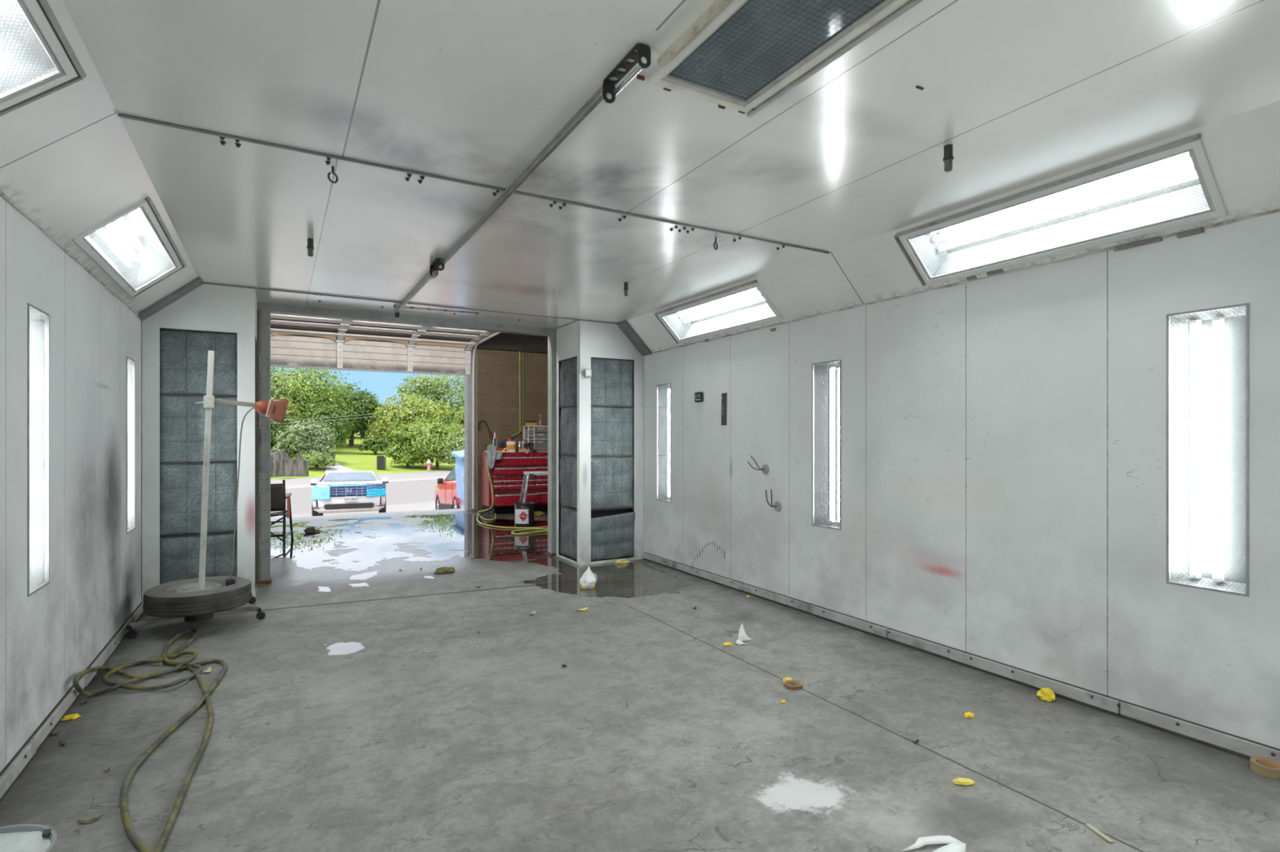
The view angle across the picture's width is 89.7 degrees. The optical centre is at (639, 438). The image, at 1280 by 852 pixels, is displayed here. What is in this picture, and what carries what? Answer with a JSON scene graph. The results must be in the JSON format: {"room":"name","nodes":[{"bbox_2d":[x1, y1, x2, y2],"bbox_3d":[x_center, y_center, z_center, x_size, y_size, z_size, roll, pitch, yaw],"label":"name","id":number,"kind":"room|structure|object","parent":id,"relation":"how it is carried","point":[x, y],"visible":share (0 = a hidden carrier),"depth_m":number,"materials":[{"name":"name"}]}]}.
{"room":"paint spray booth","nodes":[
{"label":"paint spray booth","id":0,"kind":"room"},
{"bbox_2d":[0,196,142,773],"bbox_3d":[-1.921,0.217,1.489,0.001,2.345,9.680,0,0,-29],"label":"wall","id":1,"kind":"structure","parent":0,"point":[49,636],"depth_m":3.23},
{"bbox_2d":[27,302,49,596],"bbox_3d":[-2.781,0.051,2.886,0.134,1.274,0.297,0,0,-29],"label":"wall light","id":2,"kind":"object","parent":1,"relation":"attached to","point":[38,321],"visible":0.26,"depth_m":2.92,"materials":[{"name":"white"}]},
{"bbox_2d":[0,189,138,316],"bbox_3d":[-1.721,-0.955,1.142,0.022,0.025,8.880,0,0,-29],"label":"trim","id":3,"kind":"structure","parent":1,"relation":"attached to","point":[4,196],"depth_m":3.23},
{"bbox_2d":[0,602,143,800],"bbox_3d":[-1.740,1.349,1.200,0.032,0.082,9.000,0,0,-29],"label":"baseboard","id":4,"kind":"structure","parent":1,"relation":"attached to","point":[15,767],"depth_m":3.07,"materials":[{"name":"metal"}]},
{"bbox_2d":[126,356,135,533],"bbox_3d":[-3.815,0.051,4.721,0.134,1.274,0.297,0,0,-29],"label":"wall light","id":5,"kind":"object","parent":1,"relation":"attached to","point":[131,364],"visible":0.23,"depth_m":4.79,"materials":[{"name":"white"}]},
{"bbox_2d":[0,0,198,313],"bbox_3d":[-1.750,-1.123,1.585,0.392,0.335,9.680,0,0,-29],"label":"ceiling","id":6,"kind":"structure","parent":0,"point":[68,160],"depth_m":2.66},
{"bbox_2d":[0,0,86,116],"bbox_3d":[-1.716,-1.171,1.478,0.399,0.366,1.510,0,0,-29],"label":"light","id":7,"kind":"object","parent":6,"relation":"attached to","point":[34,64],"visible":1,"depth_m":2.01,"materials":[{"name":"white"}]},
{"bbox_2d":[72,196,186,297],"bbox_3d":[-3.096,-1.171,3.926,0.399,0.366,1.510,0,0,-29],"label":"light","id":8,"kind":"object","parent":6,"relation":"attached to","point":[131,246],"visible":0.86,"depth_m":3.80,"materials":[{"name":"white"}]},
{"bbox_2d":[137,277,202,319],"bbox_3d":[-3.747,-1.113,5.143,0.405,0.350,0.200,0,0,-29],"label":"trim","id":9,"kind":"structure","parent":6,"relation":"attached to","point":[170,299],"depth_m":5.11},
{"bbox_2d":[270,332,547,510],"bbox_3d":[-5.381,-0.760,11.275,11.100,4.300,0.200,0,0,-29],"label":"wall","id":10,"kind":"structure","parent":0,"point":[498,371],"depth_m":12.65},
{"bbox_2d":[270,508,466,521],"bbox_3d":[-5.549,1.422,11.354,4.980,0.056,0.500,0,0,-29],"label":"trim","id":11,"kind":"structure","parent":10,"relation":"attached to","point":[455,509],"depth_m":11.72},
{"bbox_2d":[464,348,475,511],"bbox_3d":[-3.283,-0.170,12.399,0.144,3.120,0.272,0,0,-29],"label":"trim","id":12,"kind":"structure","parent":10,"relation":"attached to","point":[468,380],"depth_m":12.28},
{"bbox_2d":[475,348,477,511],"bbox_3d":[-3.145,-0.170,12.361,0.055,3.120,0.031,0,0,-29],"label":"trim","id":13,"kind":"structure","parent":10,"relation":"attached to","point":[476,351],"depth_m":12.35,"materials":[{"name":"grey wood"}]},
{"bbox_2d":[478,420,493,439],"bbox_3d":[-2.977,-0.153,12.417,0.277,0.375,0.046,0,0,-26],"label":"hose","id":14,"kind":"object","parent":10,"relation":"hanging from","point":[479,423],"visible":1,"depth_m":12.41,"materials":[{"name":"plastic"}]},
{"bbox_2d":[472,333,547,353],"bbox_3d":[-1.785,-1.870,13.037,3.200,0.320,0.138,0,0,-29],"label":"trim","id":15,"kind":"structure","parent":10,"relation":"attached to","point":[500,342],"depth_m":12.61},
{"bbox_2d":[504,351,520,439],"bbox_3d":[-2.496,-0.934,12.585,0.048,1.952,0.411,0,0,38],"label":"hose","id":16,"kind":"object","parent":10,"relation":"hanging from","point":[518,433],"visible":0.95,"depth_m":12.72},
{"bbox_2d":[520,351,523,432],"bbox_3d":[-2.333,-1.008,12.736,0.024,1.804,0.080,0,0,30],"label":"hose","id":17,"kind":"object","parent":10,"relation":"hanging from","point":[522,352],"visible":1,"depth_m":12.75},
{"bbox_2d":[255,302,573,584],"bbox_3d":[-2.345,0.050,6.938,4.612,2.680,0.170,0,0,-29],"label":"wall","id":18,"kind":"structure","parent":0,"point":[257,375],"depth_m":6.12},
{"bbox_2d":[257,302,560,584],"bbox_3d":[-2.332,0.040,6.916,3.130,2.700,0.140,0,0,-29],"label":"door frame","id":19,"kind":"structure","parent":18,"relation":"attached to","point":[267,308],"depth_m":6.55,"materials":[{"name":"metal"}]},
{"bbox_2d":[0,506,1279,851],"bbox_3d":[-1.581,1.515,4.531,11.099,0.250,15.448,0,0,-29],"label":"floor","id":20,"kind":"structure","parent":0,"point":[367,708],"depth_m":2.96,"materials":[{"name":"concrete"}]},
{"bbox_2d":[0,824,57,851],"bbox_3d":[-1.610,1.203,1.543,0.316,0.374,0.316,0,0,-29],"label":"paint bucket","id":21,"kind":"object","parent":20,"relation":"on","point":[20,837],"visible":1,"depth_m":1.66,"materials":[{"name":"plastic"}]},
{"bbox_2d":[60,713,80,721],"bbox_3d":[-2.818,1.379,3.184,0.051,0.019,0.080,0,0,43],"label":"scrap","id":22,"kind":"object","parent":20,"relation":"on","point":[75,716],"visible":1,"depth_m":3.17,"materials":[{"name":"paper"}]},
{"bbox_2d":[76,814,103,823],"bbox_3d":[-1.990,1.381,2.330,0.075,0.015,0.030,0,0,-29],"label":"dead leaf","id":23,"kind":"object","parent":20,"relation":"on","point":[93,820],"visible":1,"depth_m":2.33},
{"bbox_2d":[72,628,226,851],"bbox_3d":[-2.481,1.309,3.211,0.670,0.161,3.124,0,0,-29],"label":"air hose","id":24,"kind":"object","parent":20,"relation":"on","point":[134,837],"visible":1,"depth_m":3.39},
{"bbox_2d":[142,284,257,603],"bbox_3d":[-3.798,0.053,5.615,0.773,2.674,0.687,0,0,-29],"label":"filter plenum","id":25,"kind":"object","parent":20,"relation":"on","point":[177,340],"visible":0.86,"depth_m":5.32,"materials":[{"name":"metal"}]},
{"bbox_2d":[125,350,288,639],"bbox_3d":[-3.230,0.374,4.874,1.019,2.030,0.981,0,0,-29],"label":"stand","id":26,"kind":"object","parent":20,"relation":"on","point":[197,599],"visible":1,"depth_m":4.69,"materials":[{"name":"metal"}]},
{"bbox_2d":[253,399,288,423],"bbox_3d":[-2.806,-0.205,4.904,0.228,0.183,0.170,0,0,-29],"label":"lamp","id":27,"kind":"object","parent":26,"relation":"attached to","point":[274,409],"depth_m":4.86,"materials":[{"name":"orange metal"}]},
{"bbox_2d":[270,480,293,548],"bbox_3d":[-4.865,0.961,8.355,0.590,0.867,0.774,0,0,-23],"label":"folding chair","id":28,"kind":"object","parent":20,"relation":"on","point":[278,495],"visible":0.44,"depth_m":8.14,"materials":[{"name":"fabric"}]},
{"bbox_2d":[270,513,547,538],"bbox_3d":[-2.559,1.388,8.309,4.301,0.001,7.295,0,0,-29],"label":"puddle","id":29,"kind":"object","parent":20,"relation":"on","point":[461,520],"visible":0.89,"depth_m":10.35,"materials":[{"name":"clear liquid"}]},
{"bbox_2d":[303,527,316,533],"bbox_3d":[-4.830,1.347,9.430,0.168,0.084,0.107,0,0,-35],"label":"rag","id":30,"kind":"object","parent":29,"relation":"on","point":[309,530],"visible":1,"depth_m":9.39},
{"bbox_2d":[434,567,455,574],"bbox_3d":[-2.010,1.359,6.635,0.229,0.059,0.130,0,0,-35],"label":"clump","id":31,"kind":"object","parent":20,"relation":"on","point":[441,571],"visible":1,"depth_m":6.59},
{"bbox_2d":[476,457,547,535],"bbox_3d":[-2.231,0.877,10.547,1.149,1.051,3.200,0,0,-42],"label":"hose","id":32,"kind":"object","parent":20,"relation":"on","point":[545,528],"visible":0.81,"depth_m":9.93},
{"bbox_2d":[481,452,547,514],"bbox_3d":[-2.157,0.827,12.075,1.450,1.124,0.804,0,0,-26],"label":"tool chest","id":33,"kind":"object","parent":20,"relation":"on","point":[507,476],"visible":0.56,"depth_m":11.76,"materials":[{"name":"red metal"}]},
{"bbox_2d":[486,444,496,450],"bbox_3d":[-2.696,0.190,11.693,0.167,0.153,0.084,0,0,-29],"label":"disc","id":34,"kind":"object","parent":33,"relation":"on","point":[490,447],"visible":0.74,"depth_m":11.70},
{"bbox_2d":[484,450,502,469],"bbox_3d":[-2.627,0.387,11.533,0.295,0.336,0.265,0,0,-29],"label":"rag","id":35,"kind":"object","parent":33,"relation":"on","point":[492,455],"visible":1,"depth_m":11.42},
{"bbox_2d":[506,441,516,452],"bbox_3d":[-2.374,0.163,11.875,0.183,0.205,0.183,0,0,-29],"label":"plastic jug","id":36,"kind":"object","parent":33,"relation":"on","point":[511,446],"visible":0.88,"depth_m":11.80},
{"bbox_2d":[524,442,536,452],"bbox_3d":[-2.054,0.173,12.020,0.224,0.183,0.120,0,0,-29],"label":"drill","id":37,"kind":"object","parent":33,"relation":"on","point":[531,444],"visible":1,"depth_m":12.01,"materials":[{"name":"black plastic"}]},
{"bbox_2d":[523,425,547,452],"bbox_3d":[-1.989,0.015,12.338,0.428,0.500,0.290,0,0,-29],"label":"drawer organiser","id":38,"kind":"object","parent":33,"relation":"on","point":[536,435],"visible":0.8,"depth_m":12.24,"materials":[{"name":"beige plastic"}]},
{"bbox_2d":[514,502,534,527],"bbox_3d":[-1.818,1.207,10.132,0.317,0.366,0.317,0,0,-29],"label":"pail","id":39,"kind":"object","parent":20,"relation":"on","point":[524,512],"visible":0.99,"depth_m":10.00,"materials":[{"name":"black plastic"}]},
{"bbox_2d":[519,471,547,502],"bbox_3d":[-1.435,0.975,10.855,1.240,0.830,0.528,0,0,-17],"label":"work platform","id":40,"kind":"object","parent":20,"relation":"on","point":[527,474],"visible":0.32,"depth_m":10.60,"materials":[{"name":"metal"}]},
{"bbox_2d":[579,566,596,589],"bbox_3d":[-0.478,1.290,5.986,0.165,0.197,0.161,0,0,37],"label":"paper wad","id":41,"kind":"object","parent":20,"relation":"on","point":[588,580],"visible":1,"depth_m":5.93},
{"bbox_2d":[555,320,643,565],"bbox_3d":[-0.475,0.053,7.480,0.813,2.674,0.702,0,0,-29],"label":"filter plenum","id":42,"kind":"object","parent":20,"relation":"on","point":[610,531],"depth_m":7.22,"materials":[{"name":"metal"}]},
{"bbox_2d":[583,368,591,377],"bbox_3d":[-0.568,-0.706,7.010,0.084,0.090,0.038,0,0,-29],"label":"switch box","id":43,"kind":"object","parent":42,"relation":"attached to","point":[587,372],"visible":1,"depth_m":7.00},
{"bbox_2d":[614,559,629,564],"bbox_3d":[-0.196,1.364,7.133,0.171,0.049,0.066,0,0,-18],"label":"scrap","id":44,"kind":"object","parent":20,"relation":"on","point":[619,561],"visible":1,"depth_m":7.11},
{"bbox_2d":[735,624,752,645],"bbox_3d":[0.707,1.331,4.384,0.075,0.114,0.171,0,0,27],"label":"tissue","id":45,"kind":"object","parent":20,"relation":"on","point":[742,636],"visible":1,"depth_m":4.40,"materials":[{"name":"white paper"}]},
{"bbox_2d":[784,680,802,690],"bbox_3d":[0.858,1.381,3.599,0.100,0.019,0.100,0,0,-29],"label":"tape roll","id":46,"kind":"object","parent":20,"relation":"on","point":[788,682],"visible":1,"depth_m":3.58,"materials":[{"name":"paper"}]},
{"bbox_2d":[902,835,965,851],"bbox_3d":[0.993,1.378,2.137,0.260,0.020,0.156,0,0,-29],"label":"paper","id":47,"kind":"object","parent":20,"relation":"on","point":[954,845],"visible":1,"depth_m":2.19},
{"bbox_2d":[952,777,975,786],"bbox_3d":[1.301,1.379,2.588,0.086,0.020,0.039,0,0,-1],"label":"scrap","id":48,"kind":"object","parent":20,"relation":"on","point":[959,781],"visible":1,"depth_m":2.58,"materials":[{"name":"paper"}]},
{"bbox_2d":[964,711,973,718],"bbox_3d":[1.642,1.379,3.210,0.067,0.020,0.039,0,0,-29],"label":"scrap","id":49,"kind":"object","parent":20,"relation":"on","point":[967,715],"visible":1,"depth_m":3.20,"materials":[{"name":"paper"}]},
{"bbox_2d":[1036,687,1055,702],"bbox_3d":[2.163,1.359,3.427,0.087,0.061,0.098,0,0,38],"label":"ball","id":50,"kind":"object","parent":20,"relation":"on","point":[1046,695],"visible":1,"depth_m":3.40,"materials":[{"name":"paper"}]},
{"bbox_2d":[1084,823,1114,843],"bbox_3d":[1.612,1.386,2.258,0.018,0.004,0.102,0,0,-8],"label":"stick","id":51,"kind":"object","parent":20,"relation":"on","point":[1091,827],"visible":1,"depth_m":2.25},
{"bbox_2d":[1249,756,1279,778],"bbox_3d":[2.614,1.372,2.679,0.110,0.036,0.110,0,0,-29],"label":"tape roll","id":52,"kind":"object","parent":20,"relation":"on","point":[1267,767],"visible":1,"depth_m":2.67,"materials":[{"name":"paper"}]},
{"bbox_2d":[62,0,1279,328],"bbox_3d":[0.113,-1.290,2.635,3.885,0.001,9.680,0,0,-29],"label":"ceiling","id":53,"kind":"structure","parent":0,"point":[1023,93],"depth_m":2.70,"materials":[{"name":"metal"}]},
{"bbox_2d":[306,238,314,257],"bbox_3d":[-2.136,-1.234,4.173,0.044,0.112,0.043,0,0,-29],"label":"sprinkler","id":54,"kind":"object","parent":53,"relation":"attached to","point":[310,247],"depth_m":4.16,"materials":[{"name":"metal"}]},
{"bbox_2d":[327,166,337,183],"bbox_3d":[-1.460,-1.251,3.059,0.012,0.079,0.054,0,0,32],"label":"hook","id":55,"kind":"object","parent":53,"relation":"attached to","point":[332,167],"visible":1,"depth_m":3.06,"materials":[{"name":"metal"}]},
{"bbox_2d":[202,282,617,324],"bbox_3d":[-2.022,-1.284,6.423,3.885,0.014,0.349,0,0,-29],"label":"trim","id":56,"kind":"structure","parent":53,"relation":"attached to","point":[202,282],"depth_m":6.07,"materials":[{"name":"metal"}]},
{"bbox_2d":[118,113,829,253],"bbox_3d":[-0.411,-1.284,3.566,3.885,0.014,0.137,0,0,-29],"label":"trim","id":57,"kind":"structure","parent":53,"relation":"attached to","point":[222,136],"depth_m":3.16,"materials":[{"name":"metal"}]},
{"bbox_2d":[393,86,608,317],"bbox_3d":[-1.299,-1.243,4.405,0.083,0.090,4.790,0,0,-29],"label":"rail","id":58,"kind":"object","parent":53,"relation":"attached to","point":[586,109],"depth_m":3.19,"materials":[{"name":"metal"}]},
{"bbox_2d":[602,43,650,103],"bbox_3d":[-0.062,-1.248,2.250,0.062,0.075,0.330,0,0,-29],"label":"bracket","id":59,"kind":"object","parent":58,"relation":"attached to","point":[642,51],"visible":1,"depth_m":2.23,"materials":[{"name":"metal"}]},
{"bbox_2d":[623,282,628,296],"bbox_3d":[-0.115,-1.234,5.343,0.044,0.112,0.043,0,0,-29],"label":"sprinkler","id":60,"kind":"object","parent":53,"relation":"attached to","point":[625,284],"depth_m":5.33,"materials":[{"name":"metal"}]},
{"bbox_2d":[636,0,923,117],"bbox_3d":[0.588,-1.319,1.748,0.527,0.141,1.560,0,0,-29],"label":"air vent","id":61,"kind":"object","parent":53,"relation":"attached to","point":[743,56],"visible":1,"depth_m":2.17,"materials":[{"name":"white metal"}]},
{"bbox_2d":[942,144,954,172],"bbox_3d":[1.362,-1.234,2.843,0.044,0.112,0.043,0,0,-29],"label":"sprinkler","id":62,"kind":"object","parent":53,"relation":"attached to","point":[948,158],"depth_m":2.83,"materials":[{"name":"metal"}]},
{"bbox_2d":[621,100,1279,351],"bbox_3d":[1.951,-1.123,3.671,0.335,0.335,9.680,0,0,-29],"label":"ceiling","id":63,"kind":"structure","parent":0,"point":[1242,150],"depth_m":4.09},
{"bbox_2d":[654,280,782,343],"bbox_3d":[0.701,-1.164,5.952,0.394,0.372,1.600,0,0,-29],"label":"light","id":64,"kind":"object","parent":63,"relation":"attached to","point":[745,305],"visible":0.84,"depth_m":5.96,"materials":[{"name":"white"}]},
{"bbox_2d":[893,133,1227,286],"bbox_3d":[2.118,-1.164,3.438,0.394,0.372,1.530,0,0,-29],"label":"light","id":65,"kind":"object","parent":63,"relation":"attached to","point":[1173,184],"visible":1,"depth_m":3.32,"materials":[{"name":"white"}]},
{"bbox_2d":[631,212,1279,749],"bbox_3d":[2.097,0.217,3.753,0.001,2.345,9.680,0,0,-29],"label":"wall","id":66,"kind":"structure","parent":0,"point":[1003,437],"depth_m":3.68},
{"bbox_2d":[617,320,652,355],"bbox_3d":[-0.060,-1.114,7.221,0.349,0.349,0.200,0,0,-29],"label":"trim","id":67,"kind":"structure","parent":66,"relation":"attached to","point":[624,326],"depth_m":7.20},
{"bbox_2d":[656,383,671,502],"bbox_3d":[0.313,0.051,7.046,0.134,1.274,0.297,0,0,-29],"label":"wall light","id":68,"kind":"object","parent":66,"relation":"attached to","point":[663,391],"visible":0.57,"depth_m":7.02,"materials":[{"name":"white"}]},
{"bbox_2d":[694,391,703,402],"bbox_3d":[0.587,-0.407,6.410,0.020,0.100,0.132,0,0,-29],"label":"gauge","id":69,"kind":"object","parent":66,"relation":"attached to","point":[699,397],"visible":1,"depth_m":6.39,"materials":[{"name":"black plastic"}]},
{"bbox_2d":[720,392,727,425],"bbox_3d":[0.791,-0.271,6.062,0.005,0.304,0.085,0,0,-29],"label":"strip","id":70,"kind":"object","parent":66,"relation":"attached to","point":[723,421],"visible":1,"depth_m":6.06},
{"bbox_2d":[747,455,768,475],"bbox_3d":[1.021,0.234,5.567,0.093,0.164,0.183,0,0,-29],"label":"wall hook","id":71,"kind":"object","parent":66,"relation":"attached to","point":[765,468],"visible":1,"depth_m":5.53,"materials":[{"name":"metal"}]},
{"bbox_2d":[765,488,782,511],"bbox_3d":[1.118,0.523,5.395,0.093,0.195,0.102,0,0,-29],"label":"wall hook","id":72,"kind":"object","parent":66,"relation":"attached to","point":[777,506],"visible":1,"depth_m":5.39,"materials":[{"name":"metal"}]},
{"bbox_2d":[812,360,840,530],"bbox_3d":[1.484,0.051,4.969,0.134,1.274,0.297,0,0,-29],"label":"wall light","id":73,"kind":"object","parent":66,"relation":"attached to","point":[826,375],"visible":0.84,"depth_m":4.93,"materials":[{"name":"white"}]},
{"bbox_2d":[643,552,1279,762],"bbox_3d":[2.250,1.349,3.450,0.032,0.082,9.000,0,0,-29],"label":"baseboard","id":74,"kind":"structure","parent":66,"relation":"attached to","point":[1233,744],"depth_m":3.61,"materials":[{"name":"metal"}]},
{"bbox_2d":[652,208,1279,353],"bbox_3d":[2.290,-0.955,3.403,0.022,0.026,8.880,0,0,-29],"label":"trim","id":75,"kind":"structure","parent":66,"relation":"attached to","point":[1227,222],"depth_m":3.73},
{"bbox_2d":[986,268,1004,275],"bbox_3d":[2.077,-0.971,3.763,0.026,0.024,0.100,0,0,-29],"label":"latch","id":76,"kind":"object","parent":66,"relation":"attached to","point":[997,271],"visible":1,"depth_m":3.76,"materials":[{"name":"metal"}]},
{"bbox_2d":[1113,235,1162,251],"bbox_3d":[2.426,-0.949,3.144,0.026,0.024,0.200,0,0,-29],"label":"latch","id":77,"kind":"object","parent":66,"relation":"attached to","point":[1156,239],"visible":1,"depth_m":3.13,"materials":[{"name":"metal"}]},
{"bbox_2d":[1176,226,1204,238],"bbox_3d":[2.529,-0.945,2.961,0.026,0.024,0.100,0,0,-29],"label":"latch","id":78,"kind":"object","parent":66,"relation":"attached to","point":[1199,230],"visible":1,"depth_m":2.96,"materials":[{"name":"metal"}]},
{"bbox_2d":[1166,302,1248,596],"bbox_3d":[2.622,0.051,2.951,0.134,1.274,0.297,0,0,-29],"label":"wall light","id":79,"kind":"object","parent":66,"relation":"attached to","point":[1207,349],"visible":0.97,"depth_m":2.97,"materials":[{"name":"white"}]},
{"label":"ceiling","id":80,"kind":"structure","parent":0,"visible":0},
{"bbox_2d":[471,332,501,508],"bbox_3d":[-2.509,-0.735,11.030,0.040,4.150,2.825,0,0,-29],"label":"door track","id":81,"kind":"object","parent":80,"relation":"hanging from","point":[492,335],"visible":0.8,"depth_m":12.23,"materials":[{"name":"metal"}]},
{"bbox_2d":[270,313,495,376],"bbox_3d":[-4.871,-1.532,10.118,4.950,0.695,2.280,0,0,-29],"label":"garage door","id":82,"kind":"structure","parent":81,"relation":"attached to","point":[418,353],"depth_m":11.12,"materials":[{"name":"metal"}]},
{"label":"outside","id":83,"kind":"structure","parent":0,"visible":0},
{"bbox_2d":[270,470,451,518],"bbox_3d":[-7.417,2.115,44.206,110.888,1.390,61.643,0,0,-29],"label":"road","id":84,"kind":"structure","parent":83,"point":[405,491],"depth_m":31.58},
{"bbox_2d":[310,471,388,516],"bbox_3d":[-9.249,1.896,20.581,2.200,1.679,4.872,0,0,-23],"label":"car","id":85,"kind":"object","parent":84,"relation":"on","point":[356,491],"visible":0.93,"depth_m":18.54,"materials":[{"name":"white metal"}]},
{"bbox_2d":[329,485,366,497],"bbox_3d":[-8.351,1.526,18.430,0.980,0.299,0.088,0,0,-23],"label":"grille","id":86,"kind":"object","parent":85,"relation":"attached to","point":[335,491],"depth_m":18.39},
{"bbox_2d":[324,502,374,509],"bbox_3d":[-8.304,1.944,18.398,1.320,0.140,0.060,0,-5,-23],"label":"grille","id":87,"kind":"object","parent":85,"relation":"attached to","point":[326,505],"depth_m":18.38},
{"bbox_2d":[435,466,461,510],"bbox_3d":[-5.142,1.718,20.404,2.200,1.869,4.819,0,0,-27],"label":"suv","id":88,"kind":"object","parent":84,"relation":"on","point":[446,494],"visible":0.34,"depth_m":19.95,"materials":[{"name":"red metal"}]},
{"bbox_2d":[435,426,464,466],"bbox_3d":[-14.011,0.894,50.554,3.309,3.633,3.344,0,0,24],"label":"bush","id":89,"kind":"object","parent":84,"relation":"on","point":[455,442],"visible":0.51,"depth_m":49.72,"materials":[{"name":"green plant"}]},
{"bbox_2d":[451,449,464,508],"bbox_3d":[-3.515,1.161,16.611,2.362,2.298,2.204,0,0,-23],"label":"dumpster","id":90,"kind":"object","parent":84,"relation":"on","point":[460,455],"visible":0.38,"depth_m":16.36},
{"bbox_2d":[451,405,464,431],"bbox_3d":[-14.669,-0.090,53.934,2.027,5.236,2.278,0,0,22],"label":"bush","id":91,"kind":"object","parent":84,"relation":"on","point":[460,420],"visible":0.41,"depth_m":53.50,"materials":[{"name":"green plant"}]},
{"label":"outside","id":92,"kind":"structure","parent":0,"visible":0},
{"bbox_2d":[270,432,455,479],"bbox_3d":[-44.143,0.863,60.759,124.977,3.546,100.215,0,0,-29],"label":"lawn","id":93,"kind":"structure","parent":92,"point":[352,458],"depth_m":51.92,"materials":[{"name":"green plant"}]},
{"bbox_2d":[270,366,286,399],"bbox_3d":[-34.938,-3.574,58.121,6.028,8.718,6.749,0,0,20],"label":"tree","id":94,"kind":"object","parent":93,"relation":"on","point":[276,371],"visible":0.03,"depth_m":57.98,"materials":[{"name":"green plant"}]},
{"bbox_2d":[270,414,293,451],"bbox_3d":[-28.102,-0.186,49.116,3.239,3.934,3.643,0,0,27],"label":"shrub","id":95,"kind":"object","parent":93,"relation":"on","point":[278,427],"visible":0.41,"depth_m":48.59,"materials":[{"name":"green plant"}]},
{"bbox_2d":[270,368,295,413],"bbox_3d":[-27.719,-1.896,49.465,2.371,7.499,0.861,0,0,-29],"label":"dead tree","id":96,"kind":"object","parent":93,"relation":"on","point":[272,388],"visible":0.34,"depth_m":49.40,"materials":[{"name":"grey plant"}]},
{"bbox_2d":[270,396,299,422],"bbox_3d":[-30.002,-1.066,53.980,2.555,4.816,2.290,0,0,-9],"label":"shrub","id":97,"kind":"object","parent":93,"relation":"on","point":[291,415],"visible":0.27,"depth_m":54.01,"materials":[{"name":"green plant"}]},
{"bbox_2d":[270,449,308,477],"bbox_3d":[-22.600,1.705,40.912,0.280,1.950,2.998,0,0,36],"label":"wall","id":98,"kind":"structure","parent":93,"relation":"on","point":[281,465],"depth_m":40.88,"materials":[{"name":"wood"}]},
{"bbox_2d":[270,418,345,459],"bbox_3d":[-25.113,0.174,48.394,4.653,3.626,4.451,0,0,16],"label":"shrub","id":99,"kind":"object","parent":93,"relation":"on","point":[304,437],"visible":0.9,"depth_m":47.47,"materials":[{"name":"green plant"}]},
{"bbox_2d":[270,367,367,436],"bbox_3d":[-32.236,-3.666,59.830,11.392,9.167,10.649,0,0,11],"label":"tree","id":100,"kind":"object","parent":93,"relation":"on","point":[295,388],"visible":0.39,"depth_m":58.95,"materials":[{"name":"green plant"}]},
{"bbox_2d":[301,449,336,469],"bbox_3d":[-23.259,1.597,46.215,2.624,1.533,2.423,0,0,-41],"label":"shrub","id":101,"kind":"object","parent":93,"relation":"on","point":[318,459],"visible":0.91,"depth_m":45.72,"materials":[{"name":"green plant"}]},
{"bbox_2d":[309,403,354,448],"bbox_3d":[-27.006,-0.789,55.908,4.056,4.446,3.330,0,0,-25],"label":"tree","id":102,"kind":"object","parent":93,"relation":"on","point":[341,425],"visible":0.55,"depth_m":55.60,"materials":[{"name":"green plant"}]},
{"bbox_2d":[322,382,384,446],"bbox_3d":[-28.744,-2.432,63.914,6.475,6.725,5.768,0,0,-6],"label":"tree","id":103,"kind":"object","parent":93,"relation":"on","point":[368,403],"visible":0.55,"depth_m":63.46,"materials":[{"name":"green plant"}]},
{"bbox_2d":[358,435,391,454],"bbox_3d":[-23.885,0.707,57.987,2.754,1.764,2.170,0,0,-29],"label":"tree","id":104,"kind":"object","parent":93,"relation":"on","point":[376,444],"visible":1,"depth_m":57.54,"materials":[{"name":"green plant"}]},
{"bbox_2d":[377,455,386,470],"bbox_3d":[-19.480,1.857,48.512,0.610,1.050,0.500,0,0,-29],"label":"litter bin","id":105,"kind":"object","parent":93,"relation":"on","point":[381,460],"visible":1,"depth_m":48.29,"materials":[{"name":"grey metal"}]},
{"bbox_2d":[382,440,428,467],"bbox_3d":[-18.482,1.160,50.932,3.450,2.530,2.737,0,0,-15],"label":"bush","id":106,"kind":"object","parent":93,"relation":"on","point":[398,457],"visible":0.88,"depth_m":50.14,"materials":[{"name":"green plant"}]},
{"bbox_2d":[364,389,451,444],"bbox_3d":[-22.466,-1.704,63.019,7.607,6.072,7.115,0,0,37],"label":"tree","id":107,"kind":"object","parent":93,"relation":"on","point":[388,418],"visible":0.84,"depth_m":62.06,"materials":[{"name":"green plant"}]},
{"bbox_2d":[384,397,464,443],"bbox_3d":[-23.081,-1.756,71.790,12.103,5.466,9.427,0,0,-35],"label":"tree","id":108,"kind":"object","parent":93,"relation":"on","point":[453,411],"visible":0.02,"depth_m":69.95,"materials":[{"name":"green plant"}]},
{"bbox_2d":[388,412,464,470],"bbox_3d":[-16.283,0.290,51.364,5.684,4.724,6.136,0,0,32],"label":"bush","id":109,"kind":"object","parent":93,"relation":"on","point":[424,437],"visible":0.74,"depth_m":50.15,"materials":[{"name":"green plant"}]},
{"bbox_2d":[394,373,464,434],"bbox_3d":[-21.276,-3.947,74.392,13.909,9.764,10.737,0,0,-29],"label":"tree","id":110,"kind":"object","parent":93,"relation":"on","point":[427,387],"visible":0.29,"depth_m":72.06,"materials":[{"name":"green plant"}]},
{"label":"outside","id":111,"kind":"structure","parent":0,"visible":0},
{"bbox_2d":[324,462,355,474],"bbox_3d":[-21.537,2.156,47.043,2.897,0.750,9.128,0,0,-29],"label":"path","id":112,"kind":"structure","parent":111,"point":[338,468],"depth_m":46.76,"materials":[{"name":"concrete"}]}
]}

